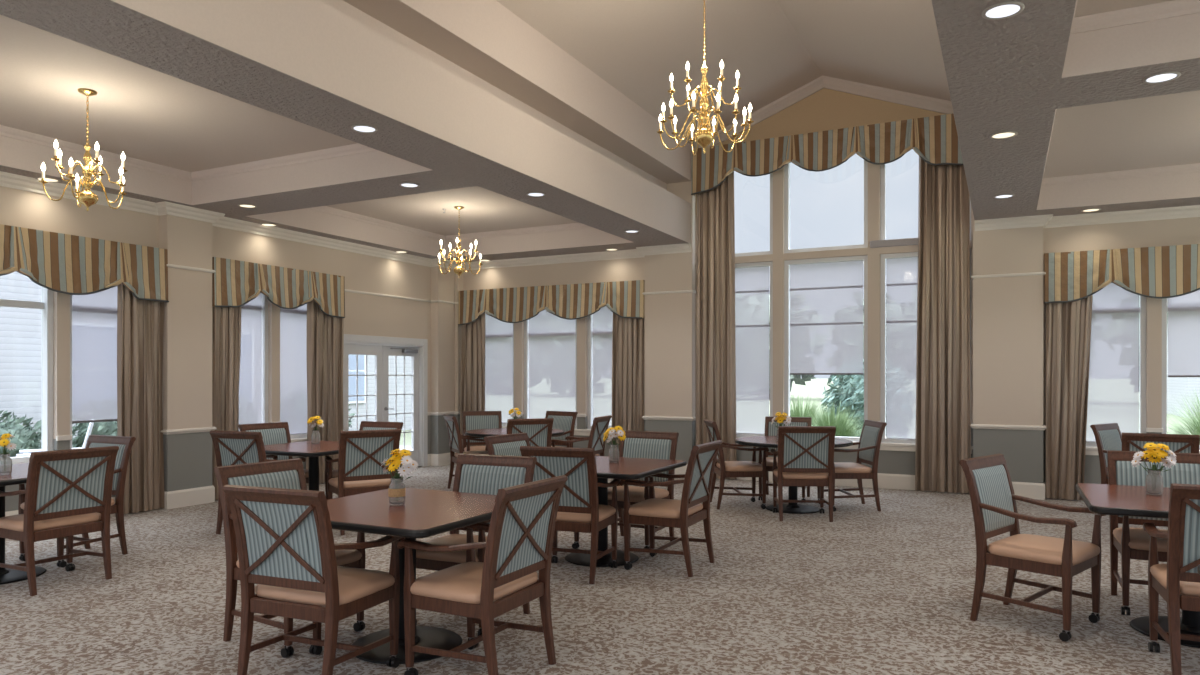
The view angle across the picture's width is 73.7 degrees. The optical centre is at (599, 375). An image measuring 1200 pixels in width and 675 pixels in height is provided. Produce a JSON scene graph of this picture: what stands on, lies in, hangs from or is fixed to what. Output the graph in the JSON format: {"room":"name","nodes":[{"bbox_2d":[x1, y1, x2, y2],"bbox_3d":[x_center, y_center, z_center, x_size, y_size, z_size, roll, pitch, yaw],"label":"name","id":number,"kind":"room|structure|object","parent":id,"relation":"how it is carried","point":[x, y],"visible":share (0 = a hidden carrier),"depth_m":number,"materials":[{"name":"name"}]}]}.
{"room":"care facility","nodes":[
{"label":"care facility","id":0,"kind":"room"},
{"bbox_2d":[0,186,454,511],"bbox_3d":[-5.619,-0.425,7.244,0.370,3.750,14.250,0,0,27],"label":"wall","id":1,"kind":"structure","parent":0,"point":[187,334],"depth_m":9.07,"materials":[{"name":"paint"}]},
{"bbox_2d":[0,287,71,463],"bbox_3d":[-5.645,-0.095,7.257,0.192,2.030,3.210,0,0,27],"label":"window","id":2,"kind":"structure","parent":1,"relation":"in","point":[46,305],"depth_m":7.80,"materials":[{"name":"white"}]},
{"bbox_2d":[0,224,168,302],"bbox_3d":[-5.457,-1.072,7.151,0.233,0.585,3.393,0,0,27],"label":"valance","id":3,"kind":"object","parent":1,"relation":"attached to","point":[57,262],"visible":1,"depth_m":7.83,"materials":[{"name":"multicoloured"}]},
{"bbox_2d":[72,286,116,422],"bbox_3d":[-5.144,-0.313,8.321,0.052,1.586,0.684,0,0,27],"label":"roller shade","id":4,"kind":"object","parent":1,"relation":"attached to","point":[94,316],"visible":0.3,"depth_m":8.22,"materials":[{"name":"white"}]},
{"bbox_2d":[117,283,163,513],"bbox_3d":[-4.854,0.169,8.460,0.094,2.538,0.490,0,0,27],"label":"curtain","id":5,"kind":"object","parent":1,"relation":"hanging from","point":[140,323],"visible":0.81,"depth_m":8.46,"materials":[{"name":"beige fabric"}]},
{"bbox_2d":[53,291,279,450],"bbox_3d":[-5.034,-0.140,8.466,0.130,1.940,3.960,0,0,27],"label":"trim","id":6,"kind":"structure","parent":1,"relation":"attached to","point":[61,301],"depth_m":7.88,"materials":[{"name":"paint"}]},
{"bbox_2d":[212,306,240,499],"bbox_3d":[-4.378,0.169,9.401,0.097,2.538,0.420,0,0,27],"label":"curtain","id":7,"kind":"object","parent":1,"relation":"hanging from","point":[226,321],"visible":0.69,"depth_m":9.37,"materials":[{"name":"beige fabric"}]},
{"bbox_2d":[5,453,449,516],"bbox_3d":[-5.596,1.355,7.025,0.168,0.190,13.880,0,0,27],"label":"baseboard","id":8,"kind":"structure","parent":1,"relation":"attached to","point":[200,495],"depth_m":8.94,"materials":[{"name":"white"}]},
{"bbox_2d":[239,292,261,430],"bbox_3d":[-4.408,-0.158,9.775,0.052,1.896,0.684,0,0,27],"label":"roller shade","id":9,"kind":"object","parent":1,"relation":"attached to","point":[250,380],"visible":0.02,"depth_m":9.94,"materials":[{"name":"white"}]},
{"bbox_2d":[212,257,344,317],"bbox_3d":[-3.980,-1.072,10.079,0.223,0.576,2.031,0,0,27],"label":"valance","id":10,"kind":"object","parent":1,"relation":"attached to","point":[235,283],"visible":1,"depth_m":9.92,"materials":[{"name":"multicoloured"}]},
{"bbox_2d":[262,294,306,442],"bbox_3d":[-4.161,-0.095,10.188,0.192,2.030,1.840,0,0,27],"label":"window","id":11,"kind":"structure","parent":1,"relation":"in","point":[295,437],"depth_m":10.08,"materials":[{"name":"white"}]},
{"bbox_2d":[280,304,306,434],"bbox_3d":[-3.979,-0.158,10.623,0.052,1.896,0.724,0,0,27],"label":"roller shade","id":12,"kind":"object","parent":11,"relation":"attached to","point":[293,323],"visible":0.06,"depth_m":10.52,"materials":[{"name":"white"}]},
{"bbox_2d":[306,300,343,484],"bbox_3d":[-3.691,0.169,10.757,0.087,2.538,0.621,0,0,27],"label":"curtain","id":13,"kind":"object","parent":1,"relation":"hanging from","point":[325,333],"visible":0.72,"depth_m":10.76,"materials":[{"name":"beige fabric"}]},
{"bbox_2d":[343,334,427,467],"bbox_3d":[-3.280,0.435,11.983,0.222,2.030,1.900,0,0,27],"label":"door","id":14,"kind":"structure","parent":1,"relation":"in","point":[382,347],"depth_m":12.22,"materials":[{"name":"white"}]},
{"bbox_2d":[111,0,971,243],"bbox_3d":[-0.223,-2.576,4.305,4.433,1.427,13.880,0,0,27],"label":"ceiling beam","id":15,"kind":"structure","parent":0,"point":[474,76],"depth_m":6.81,"materials":[{"name":"paint"}]},
{"bbox_2d":[0,464,1199,674],"bbox_3d":[0.341,1.480,4.160,13.550,0.060,14.130,0,0,27],"label":"floor","id":16,"kind":"structure","parent":0,"point":[867,590],"depth_m":4.98,"materials":[{"name":"carpet"}]},
{"bbox_2d":[0,462,46,584],"bbox_3d":[-4.345,1.074,5.764,1.070,0.752,1.070,0,0,27],"label":"dining table","id":17,"kind":"object","parent":16,"relation":"on","point":[19,473],"visible":0.44,"depth_m":5.74,"materials":[{"name":"wood"}]},
{"bbox_2d":[0,454,11,474],"bbox_3d":[-4.202,0.625,5.647,0.086,0.144,0.088,0,0,27],"label":"glass jar","id":18,"kind":"object","parent":17,"relation":"on","point":[5,460],"visible":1,"depth_m":5.62,"materials":[{"name":"white"}]},
{"bbox_2d":[0,433,15,453],"bbox_3d":[-4.195,0.541,5.641,0.181,0.270,0.112,0,0,35],"label":"bouquet","id":19,"kind":"object","parent":18,"relation":"in","point":[4,441],"visible":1,"depth_m":5.62,"materials":[{"name":"yellow plant"}]},
{"bbox_2d":[0,446,118,595],"bbox_3d":[-3.826,0.976,5.601,0.625,0.953,0.584,0,0,29],"label":"armchair","id":20,"kind":"object","parent":16,"relation":"on","point":[65,491],"visible":1,"depth_m":5.46,"materials":[{"name":"brown wood"}]},
{"bbox_2d":[18,435,135,567],"bbox_3d":[-4.178,0.976,6.382,0.584,0.953,0.625,0,0,26],"label":"armchair","id":21,"kind":"object","parent":16,"relation":"on","point":[125,443],"visible":0.43,"depth_m":6.45,"materials":[{"name":"brown wood"}]},
{"bbox_2d":[209,431,305,533],"bbox_3d":[-3.180,0.976,7.459,0.584,0.953,0.625,0,0,19],"label":"armchair","id":22,"kind":"object","parent":16,"relation":"on","point":[230,447],"visible":0.21,"depth_m":7.22,"materials":[{"name":"brown wood"}]},
{"bbox_2d":[238,422,319,482],"bbox_3d":[-3.295,0.976,8.251,0.625,0.953,0.584,0,0,34],"label":"armchair","id":23,"kind":"object","parent":16,"relation":"on","point":[275,432],"visible":0.16,"depth_m":8.41,"materials":[{"name":"fabric"}]},
{"bbox_2d":[214,458,365,657],"bbox_3d":[-1.709,0.976,4.465,0.625,0.953,0.584,0,0,30],"label":"armchair","id":24,"kind":"object","parent":16,"relation":"on","point":[287,473],"visible":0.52,"depth_m":4.41,"materials":[{"name":"brown wood"}]},
{"bbox_2d":[264,441,338,490],"bbox_3d":[-2.832,1.074,7.912,1.070,0.752,1.070,0,0,27],"label":"dining table","id":25,"kind":"object","parent":16,"relation":"on","point":[305,448],"visible":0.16,"depth_m":7.87,"materials":[{"name":"wood"}]},
{"bbox_2d":[223,485,404,674],"bbox_3d":[-1.350,0.976,3.837,0.584,0.953,0.625,0,0,22],"label":"armchair","id":26,"kind":"object","parent":16,"relation":"on","point":[286,547],"visible":0.98,"depth_m":3.65,"materials":[{"name":"brown wood"}]},
{"bbox_2d":[325,429,400,534],"bbox_3d":[-2.252,0.976,7.591,0.584,0.953,0.625,0,0,-31],"label":"armchair","id":27,"kind":"object","parent":16,"relation":"on","point":[361,454],"visible":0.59,"depth_m":7.38,"materials":[{"name":"brown wood"}]},
{"bbox_2d":[325,421,403,499],"bbox_3d":[-2.487,0.976,8.418,0.584,0.953,0.625,0,0,25],"label":"armchair","id":28,"kind":"object","parent":16,"relation":"on","point":[365,425],"visible":0.11,"depth_m":8.60,"materials":[{"name":"brown wood"}]},
{"bbox_2d":[327,488,495,663],"bbox_3d":[-1.038,1.074,4.303,1.070,0.752,1.070,0,0,27],"label":"dining table","id":29,"kind":"object","parent":16,"relation":"on","point":[425,513],"visible":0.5,"depth_m":4.20,"materials":[{"name":"brown wood"}]},
{"bbox_2d":[388,477,405,505],"bbox_3d":[-1.097,0.625,4.321,0.091,0.144,0.091,0,0,27],"label":"glass jar","id":30,"kind":"object","parent":29,"relation":"on","point":[396,490],"visible":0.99,"depth_m":4.29,"materials":[{"name":"white"}]},
{"bbox_2d":[380,449,417,479],"bbox_3d":[-1.094,0.536,4.325,0.222,0.280,0.115,0,0,27],"label":"bouquet","id":31,"kind":"object","parent":30,"relation":"in","point":[408,464],"visible":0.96,"depth_m":4.30,"materials":[{"name":"yellow plant"}]},
{"bbox_2d":[443,415,487,488],"bbox_3d":[-1.624,0.976,10.136,0.625,0.953,0.584,0,0,-23],"label":"armchair","id":32,"kind":"object","parent":16,"relation":"on","point":[455,438],"visible":0.51,"depth_m":10.07,"materials":[{"name":"brown wood"}]},
{"bbox_2d":[416,453,536,635],"bbox_3d":[-0.766,0.976,4.755,0.584,0.953,0.625,0,0,24],"label":"armchair","id":33,"kind":"object","parent":16,"relation":"on","point":[474,473],"visible":0.38,"depth_m":4.92,"materials":[{"name":"brown wood"}]},
{"bbox_2d":[462,411,501,450],"bbox_3d":[-1.589,0.976,10.982,0.584,0.953,0.625,0,0,-15],"label":"armchair","id":34,"kind":"object","parent":16,"relation":"on","point":[471,420],"visible":0.3,"depth_m":11.17,"materials":[{"name":"fabric"}]},
{"bbox_2d":[397,475,567,674],"bbox_3d":[-0.565,0.976,3.917,0.625,0.953,0.584,0,0,27],"label":"armchair","id":35,"kind":"object","parent":16,"relation":"on","point":[521,528],"visible":0.99,"depth_m":3.78,"materials":[{"name":"brown wood"}]},
{"bbox_2d":[465,428,563,436],"bbox_3d":[-1.068,1.074,10.068,1.240,0.752,1.240,0,0,27],"label":"dining table","id":36,"kind":"object","parent":16,"relation":"on","point":[492,431],"visible":0.32,"depth_m":9.80,"materials":[{"name":"brown wood"}]},
{"bbox_2d":[506,418,553,446],"bbox_3d":[-0.917,0.976,9.546,0.584,0.953,0.625,0,0,-23],"label":"armchair","id":37,"kind":"object","parent":16,"relation":"on","point":[539,430],"visible":0.24,"depth_m":9.33,"materials":[{"name":"brown wood"}]},
{"bbox_2d":[484,433,579,548],"bbox_3d":[-0.544,0.976,6.622,0.625,0.953,0.584,0,0,31],"label":"armchair","id":38,"kind":"object","parent":16,"relation":"on","point":[509,444],"visible":0.2,"depth_m":6.69,"materials":[{"name":"brown wood"}]},
{"bbox_2d":[545,411,577,447],"bbox_3d":[-0.716,0.976,10.972,0.584,0.953,0.625,0,0,39],"label":"armchair","id":39,"kind":"object","parent":16,"relation":"on","point":[563,420],"visible":0.18,"depth_m":11.07,"materials":[{"name":"brown wood"}]},
{"bbox_2d":[520,446,620,583],"bbox_3d":[-0.207,0.976,5.870,0.584,0.953,0.625,0,0,19],"label":"armchair","id":40,"kind":"object","parent":16,"relation":"on","point":[579,509],"visible":0.72,"depth_m":5.63,"materials":[{"name":"brown wood"}]},
{"bbox_2d":[551,415,611,455],"bbox_3d":[-0.234,0.976,9.930,0.625,0.953,0.584,0,0,19],"label":"armchair","id":41,"kind":"object","parent":16,"relation":"on","point":[599,427],"visible":0.39,"depth_m":9.79,"materials":[{"name":"brown wood"}]},
{"bbox_2d":[565,456,686,566],"bbox_3d":[0.014,1.074,6.337,1.070,0.752,1.070,0,0,27],"label":"dining table","id":42,"kind":"object","parent":16,"relation":"on","point":[627,468],"visible":0.48,"depth_m":6.27,"materials":[{"name":"wood"}]},
{"bbox_2d":[609,444,618,462],"bbox_3d":[0.113,0.625,6.421,0.086,0.144,0.088,0,0,27],"label":"glass jar","id":43,"kind":"object","parent":42,"relation":"on","point":[613,451],"visible":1,"depth_m":6.39,"materials":[{"name":"white"}]},
{"bbox_2d":[603,426,625,444],"bbox_3d":[0.111,0.538,6.413,0.202,0.276,0.117,0,0,27],"label":"bouquet","id":44,"kind":"object","parent":43,"relation":"in","point":[619,433],"visible":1,"depth_m":6.39,"materials":[{"name":"yellow plant"}]},
{"bbox_2d":[608,430,678,548],"bbox_3d":[0.302,0.976,6.904,0.584,0.953,0.625,0,0,29],"label":"armchair","id":45,"kind":"object","parent":16,"relation":"on","point":[636,444],"visible":0.44,"depth_m":7.01,"materials":[{"name":"brown wood"}]},
{"bbox_2d":[619,440,721,576],"bbox_3d":[0.546,0.976,6.090,0.625,0.953,0.584,0,0,26],"label":"armchair","id":46,"kind":"object","parent":16,"relation":"on","point":[683,513],"visible":0.98,"depth_m":5.95,"materials":[{"name":"brown wood"}]},
{"bbox_2d":[704,419,768,508],"bbox_3d":[1.512,0.976,8.927,0.625,0.953,0.584,0,0,-2],"label":"armchair","id":47,"kind":"object","parent":16,"relation":"on","point":[723,468],"visible":0.88,"depth_m":8.68,"materials":[{"name":"brown wood"}]},
{"bbox_2d":[758,416,811,500],"bbox_3d":[2.181,0.976,9.428,0.584,0.953,0.625,0,0,21],"label":"armchair","id":48,"kind":"object","parent":16,"relation":"on","point":[771,429],"visible":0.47,"depth_m":9.61,"materials":[{"name":"brown wood"}]},
{"bbox_2d":[735,436,852,513],"bbox_3d":[2.091,1.074,8.670,1.240,0.752,1.240,0,0,27],"label":"dining table","id":49,"kind":"object","parent":16,"relation":"on","point":[756,441],"visible":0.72,"depth_m":8.59,"materials":[{"name":"brown wood"}]},
{"bbox_2d":[771,426,835,521],"bbox_3d":[2.069,0.976,8.183,0.584,0.953,0.625,0,0,5],"label":"armchair","id":50,"kind":"object","parent":16,"relation":"on","point":[805,453],"visible":1,"depth_m":7.96,"materials":[{"name":"brown wood"}]},
{"bbox_2d":[817,420,886,511],"bbox_3d":[2.740,0.976,8.793,0.625,0.953,0.584,0,0,-1],"label":"armchair","id":51,"kind":"object","parent":16,"relation":"on","point":[868,450],"visible":0.7,"depth_m":8.55,"materials":[{"name":"brown wood"}]},
{"bbox_2d":[959,454,1106,641],"bbox_3d":[2.555,0.976,4.725,0.584,0.953,0.625,0,0,-42],"label":"armchair","id":52,"kind":"object","parent":16,"relation":"on","point":[993,498],"visible":0.97,"depth_m":4.68,"materials":[{"name":"brown wood"}]},
{"bbox_2d":[1090,423,1121,516],"bbox_3d":[5.400,0.976,8.062,0.584,0.953,0.625,0,0,-36],"label":"armchair","id":53,"kind":"object","parent":16,"relation":"on","point":[1108,436],"visible":0.3,"depth_m":8.14,"materials":[{"name":"brown wood"}]},
{"bbox_2d":[1075,483,1199,647],"bbox_3d":[3.332,1.074,4.500,1.070,0.752,1.070,0,0,27],"label":"dining table","id":54,"kind":"object","parent":16,"relation":"on","point":[1122,500],"visible":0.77,"depth_m":4.47,"materials":[{"name":"wood"}]},
{"bbox_2d":[1145,470,1162,494],"bbox_3d":[3.248,0.625,4.689,0.086,0.144,0.088,0,0,27],"label":"glass jar","id":55,"kind":"object","parent":54,"relation":"on","point":[1153,480],"visible":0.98,"depth_m":4.66,"materials":[{"name":"white"}]},
{"bbox_2d":[1131,442,1176,471],"bbox_3d":[3.244,0.535,4.685,0.226,0.283,0.099,0,0,27],"label":"bouquet","id":56,"kind":"object","parent":55,"relation":"in","point":[1154,454],"visible":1,"depth_m":4.67,"materials":[{"name":"yellow plant"}]},
{"bbox_2d":[1107,450,1199,614],"bbox_3d":[3.511,0.976,4.966,0.584,0.953,0.625,0,0,26],"label":"armchair","id":57,"kind":"object","parent":16,"relation":"on","point":[1132,543],"visible":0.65,"depth_m":5.13,"materials":[{"name":"brown wood"}]},
{"bbox_2d":[1122,433,1199,452],"bbox_3d":[4.967,0.976,7.117,0.584,0.953,0.625,0,0,33],"label":"armchair","id":58,"kind":"object","parent":16,"relation":"on","point":[1177,443],"visible":0.14,"depth_m":6.86,"materials":[{"name":"brown wood"}]},
{"bbox_2d":[1143,483,1199,674],"bbox_3d":[3.023,0.976,3.865,0.584,0.953,0.625,0,0,24],"label":"armchair","id":59,"kind":"object","parent":16,"relation":"on","point":[1177,581],"visible":1,"depth_m":3.76,"materials":[{"name":"brown wood"}]},
{"bbox_2d":[0,0,1199,261],"bbox_3d":[0.362,-2.045,4.093,13.450,0.370,14.030,0,0,27],"label":"ceiling","id":60,"kind":"structure","parent":0,"point":[167,95],"depth_m":6.79,"materials":[{"name":"paint"}]},
{"bbox_2d":[39,88,127,210],"bbox_3d":[-3.956,-1.734,6.209,0.606,0.928,0.589,0,0,27],"label":"chandelier","id":61,"kind":"object","parent":60,"relation":"hanging from","point":[87,198],"visible":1,"depth_m":6.16,"materials":[{"name":"gold metal"}]},
{"bbox_2d":[351,124,377,132],"bbox_3d":[-1.772,-1.855,6.019,0.196,0.008,0.196,0,0,27],"label":"recessed light","id":62,"kind":"object","parent":60,"relation":"in","point":[361,128],"visible":1,"depth_m":6.01,"materials":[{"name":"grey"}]},
{"bbox_2d":[438,206,482,277],"bbox_3d":[-1.843,-1.734,10.470,0.599,0.928,0.582,0,0,-2],"label":"chandelier","id":63,"kind":"object","parent":60,"relation":"hanging from","point":[459,270],"visible":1,"depth_m":10.42,"materials":[{"name":"gold metal"}]},
{"bbox_2d":[0,0,1199,240],"bbox_3d":[0.289,-2.163,4.146,12.630,0.075,12.860,0,0,27],"label":"trim","id":64,"kind":"structure","parent":60,"relation":"attached to","point":[1175,8],"depth_m":8.11,"materials":[{"name":"paint"}]},
{"bbox_2d":[981,1,1024,19],"bbox_3d":[2.051,-1.855,4.073,0.196,0.008,0.196,0,0,27],"label":"recessed light","id":65,"kind":"object","parent":60,"relation":"in","point":[1003,10],"visible":1,"depth_m":4.07,"materials":[{"name":"white"}]},
{"bbox_2d":[1142,71,1180,83],"bbox_3d":[3.500,-1.855,4.987,0.196,0.008,0.196,0,0,27],"label":"recessed light","id":66,"kind":"object","parent":60,"relation":"in","point":[1161,77],"visible":1,"depth_m":4.98,"materials":[{"name":"white"}]},
{"bbox_2d":[496,0,950,143],"bbox_3d":[-0.189,-3.630,4.372,3.693,0.740,14.030,0,0,27],"label":"ceiling","id":67,"kind":"structure","parent":0,"point":[776,48],"depth_m":8.73,"materials":[{"name":"paint"}]},
{"bbox_2d":[657,0,753,155],"bbox_3d":[0.834,-2.854,6.393,0.790,2.168,0.731,0,0,27],"label":"chandelier","id":68,"kind":"object","parent":67,"relation":"hanging from","point":[704,136],"visible":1,"depth_m":6.36,"materials":[{"name":"gold metal"}]},
{"bbox_2d":[696,88,944,217],"bbox_3d":[3.045,-3.150,10.720,5.150,1.800,0.220,0,0,27],"label":"wall","id":69,"kind":"structure","parent":0,"point":[825,109],"depth_m":10.61,"materials":[{"name":"paint"}]},
{"bbox_2d":[693,76,952,148],"bbox_3d":[2.954,-3.545,10.582,3.633,0.830,0.110,0,0,27],"label":"trim","id":70,"kind":"structure","parent":69,"relation":"attached to","point":[889,95],"depth_m":10.48,"materials":[{"name":"paint"}]},
{"bbox_2d":[455,144,1199,483],"bbox_3d":[3.547,-1.000,10.382,13.450,4.900,0.370,0,0,27],"label":"wall","id":71,"kind":"structure","parent":0,"point":[1008,314],"depth_m":10.25,"materials":[{"name":"paint"}]},
{"bbox_2d":[460,313,485,446],"bbox_3d":[-2.067,0.134,13.076,0.502,2.608,0.102,0,0,27],"label":"curtain","id":72,"kind":"object","parent":71,"relation":"hanging from","point":[473,335],"visible":0.64,"depth_m":13.06,"materials":[{"name":"beige fabric"}]},
{"bbox_2d":[458,280,644,324],"bbox_3d":[-0.838,-1.105,12.393,3.310,0.570,0.234,0,0,27],"label":"valance","id":73,"kind":"object","parent":71,"relation":"attached to","point":[625,299],"visible":1,"depth_m":12.28,"materials":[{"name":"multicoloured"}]},
{"bbox_2d":[502,315,611,435],"bbox_3d":[-0.736,-0.125,12.583,3.020,2.090,0.192,0,0,27],"label":"window","id":74,"kind":"structure","parent":71,"relation":"in","point":[583,432],"depth_m":12.39,"materials":[{"name":"white"}]},
{"bbox_2d":[485,313,512,422],"bbox_3d":[-1.689,-0.183,13.104,0.674,1.946,0.052,0,0,27],"label":"roller shade","id":75,"kind":"object","parent":74,"relation":"attached to","point":[499,334],"visible":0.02,"depth_m":13.08,"materials":[{"name":"white"}]},
{"bbox_2d":[529,310,575,424],"bbox_3d":[-0.756,-0.183,12.632,0.884,1.946,0.052,0,0,27],"label":"roller shade","id":76,"kind":"object","parent":74,"relation":"attached to","point":[552,338],"visible":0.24,"depth_m":12.64,"materials":[{"name":"white"}]},
{"bbox_2d":[592,305,612,426],"bbox_3d":[0.212,-0.183,12.141,0.754,1.946,0.052,0,0,27],"label":"roller shade","id":77,"kind":"object","parent":74,"relation":"attached to","point":[602,320],"visible":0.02,"depth_m":12.23,"materials":[{"name":"white"}]},
{"bbox_2d":[0,171,1199,269],"bbox_3d":[0.362,-1.802,4.093,13.450,0.115,14.030,0,0,27],"label":"trim","id":78,"kind":"structure","parent":71,"relation":"attached to","point":[10,180],"depth_m":9.42,"materials":[{"name":"white"}]},
{"bbox_2d":[56,264,1162,440],"bbox_3d":[0.511,-0.285,6.707,11.352,1.850,9.230,0,0,27],"label":"trim","id":79,"kind":"structure","parent":71,"relation":"attached to","point":[977,426],"depth_m":9.55,"materials":[{"name":"white"}]},
{"bbox_2d":[612,313,643,448],"bbox_3d":[0.415,0.134,11.822,0.501,2.608,0.095,0,0,27],"label":"curtain","id":80,"kind":"object","parent":71,"relation":"hanging from","point":[627,333],"visible":0.69,"depth_m":11.82,"materials":[{"name":"beige fabric"}]},
{"bbox_2d":[695,172,736,478],"bbox_3d":[1.621,-0.781,11.217,0.600,4.438,0.093,0,0,28],"label":"curtain","id":81,"kind":"object","parent":71,"relation":"hanging from","point":[715,386],"visible":0.83,"depth_m":11.19,"materials":[{"name":"beige fabric"}]},
{"bbox_2d":[454,452,1051,499],"bbox_3d":[3.560,1.355,10.242,13.300,0.190,0.168,0,0,27],"label":"baseboard","id":82,"kind":"structure","parent":71,"relation":"attached to","point":[887,481],"depth_m":10.19,"materials":[{"name":"white"}]},
{"bbox_2d":[691,113,962,195],"bbox_3d":[2.898,-2.867,10.485,3.583,0.656,0.222,0,0,27],"label":"valance","id":83,"kind":"object","parent":71,"relation":"attached to","point":[934,139],"visible":0.96,"depth_m":10.39,"materials":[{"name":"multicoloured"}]},
{"bbox_2d":[735,160,970,256],"bbox_3d":[3.036,-2.330,10.725,3.530,1.340,0.100,0,0,27],"label":"window","id":84,"kind":"structure","parent":71,"relation":"in","point":[787,166],"depth_m":10.71,"materials":[{"name":"white"}]},
{"bbox_2d":[735,248,972,453],"bbox_3d":[3.016,-0.305,10.684,3.590,2.530,0.192,0,0,27],"label":"window","id":85,"kind":"structure","parent":71,"relation":"in","point":[886,443],"depth_m":10.45,"materials":[{"name":"white"}]},
{"bbox_2d":[735,266,768,433],"bbox_3d":[1.929,-0.368,11.272,0.944,2.396,0.052,0,0,27],"label":"roller shade","id":86,"kind":"object","parent":85,"relation":"attached to","point":[751,283],"visible":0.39,"depth_m":11.18,"materials":[{"name":"white"}]},
{"bbox_2d":[790,260,863,374],"bbox_3d":[3.027,-0.788,10.716,0.984,1.556,0.052,0,0,27],"label":"roller shade","id":87,"kind":"object","parent":85,"relation":"attached to","point":[826,298],"visible":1,"depth_m":10.71,"materials":[{"name":"white"}]},
{"bbox_2d":[886,257,917,438],"bbox_3d":[4.128,-0.368,10.159,0.954,2.396,0.052,0,0,27],"label":"roller shade","id":88,"kind":"object","parent":85,"relation":"attached to","point":[901,273],"visible":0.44,"depth_m":10.29,"materials":[{"name":"white"}]},
{"bbox_2d":[870,237,917,247],"bbox_3d":[4.008,-1.695,10.088,1.160,0.090,0.031,0,0,27],"label":"shade housing","id":89,"kind":"object","parent":71,"relation":"attached to","point":[905,241],"visible":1,"depth_m":10.20,"materials":[{"name":"grey"}]},
{"bbox_2d":[915,156,970,493],"bbox_3d":[4.234,-0.781,9.890,0.640,4.438,0.089,0,0,26],"label":"curtain","id":90,"kind":"object","parent":71,"relation":"hanging from","point":[943,387],"visible":0.94,"depth_m":9.88,"materials":[{"name":"beige fabric"}]},
{"bbox_2d":[1045,295,1092,499],"bbox_3d":[5.442,0.134,9.277,0.490,2.608,0.086,0,0,27],"label":"curtain","id":91,"kind":"object","parent":71,"relation":"hanging from","point":[1068,324],"visible":0.96,"depth_m":9.28,"materials":[{"name":"beige fabric"}]},
{"bbox_2d":[1044,244,1199,302],"bbox_3d":[7.147,-1.132,8.353,4.392,0.586,0.229,0,0,27],"label":"valance","id":92,"kind":"object","parent":71,"relation":"attached to","point":[1159,271],"visible":1,"depth_m":8.96,"materials":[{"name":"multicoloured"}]},
{"bbox_2d":[1085,295,1199,454],"bbox_3d":[7.249,-0.125,8.541,4.040,2.090,0.192,0,0,27],"label":"window","id":93,"kind":"structure","parent":71,"relation":"in","point":[1091,447],"depth_m":9.08,"materials":[{"name":"white"}]},
{"bbox_2d":[1086,283,1138,441],"bbox_3d":[5.850,-0.183,9.287,0.694,1.946,0.052,0,0,27],"label":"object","id":94,"kind":"structure","parent":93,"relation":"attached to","point":[1113,388],"depth_m":9.24,"materials":[{"name":"white"}]},
{"bbox_2d":[1168,290,1199,376],"bbox_3d":[6.952,-0.568,8.729,1.264,1.176,0.052,0,0,27],"label":"roller shade","id":95,"kind":"object","parent":93,"relation":"attached to","point":[1183,311],"visible":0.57,"depth_m":8.94,"materials":[{"name":"white"}]},
{"label":"outside","id":96,"kind":"structure","parent":0,"visible":0},
{"bbox_2d":[400,379,1196,445],"bbox_3d":[81.300,1.660,160.593,520.000,0.180,480.000,0,0,27],"label":"ground","id":97,"kind":"structure","parent":96,"point":[814,387],"depth_m":57.09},
{"bbox_2d":[0,410,41,456],"bbox_3d":[-9.274,1.025,12.444,1.492,0.990,1.571,0,0,27],"label":"shrub","id":98,"kind":"object","parent":97,"relation":"on","point":[26,437],"visible":0.58,"depth_m":12.32,"materials":[{"name":"green plant"}]},
{"bbox_2d":[72,421,116,447],"bbox_3d":[-8.563,0.927,14.080,1.627,1.165,1.622,0,0,27],"label":"shrub","id":99,"kind":"object","parent":97,"relation":"on","point":[109,428],"visible":0.19,"depth_m":13.60,"materials":[{"name":"green plant"}]},
{"bbox_2d":[0,271,410,448],"bbox_3d":[-10.107,-2.230,18.006,4.500,7.600,21.800,0,0,27],"label":"house","id":100,"kind":"structure","parent":97,"relation":"on","point":[20,328],"depth_m":14.17,"materials":[{"name":"white"}]},
{"bbox_2d":[399,445,410,449],"bbox_3d":[1.267,1.550,7.485,20.500,0.080,12.500,0,0,27],"label":"path","id":101,"kind":"structure","parent":97,"relation":"on","point":[401,447],"depth_m":16.78,"materials":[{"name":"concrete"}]},
{"bbox_2d":[16,422,93,456],"bbox_3d":[-6.146,1.009,9.051,0.715,1.005,0.620,0,0,-33],"label":"patio chair","id":102,"kind":"object","parent":101,"relation":"on","point":[25,452],"visible":0.25,"depth_m":9.05,"materials":[{"name":"white plastic"}]},
{"bbox_2d":[769,293,816,398],"bbox_3d":[11.154,-2.134,53.062,7.881,7.407,7.800,0,0,27],"label":"tree","id":103,"kind":"object","parent":97,"relation":"on","point":[797,379],"visible":0.02,"depth_m":51.39,"materials":[{"name":"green plant"}]},
{"bbox_2d":[769,392,836,425],"bbox_3d":[3.884,0.930,15.520,1.917,1.279,1.915,0,0,-33],"label":"ornamental grass","id":104,"kind":"object","parent":97,"relation":"on","point":[795,412],"depth_m":15.30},
{"bbox_2d":[801,400,861,436],"bbox_3d":[3.980,0.994,13.671,1.594,1.152,1.584,0,0,0],"label":"ornamental grass","id":105,"kind":"object","parent":97,"relation":"on","point":[839,422],"depth_m":13.47,"materials":[{"name":"plant"}]},
{"bbox_2d":[821,359,863,436],"bbox_3d":[5.698,0.530,17.056,1.967,1.880,1.960,0,0,27],"label":"shrub","id":106,"kind":"object","parent":97,"relation":"on","point":[850,391],"visible":0.31,"depth_m":16.70,"materials":[{"name":"plant"}]},
{"bbox_2d":[1167,298,1199,417],"bbox_3d":[29.216,-1.430,29.483,14.500,6.000,8.000,0,0,27],"label":"house","id":107,"kind":"structure","parent":97,"relation":"on","point":[1175,385],"depth_m":30.66,"materials":[{"name":"white"}]},
{"bbox_2d":[1167,387,1199,434],"bbox_3d":[9.710,0.855,12.594,2.572,1.431,2.501,0,0,27],"label":"ornamental grass","id":108,"kind":"object","parent":97,"relation":"on","point":[1193,418],"depth_m":12.71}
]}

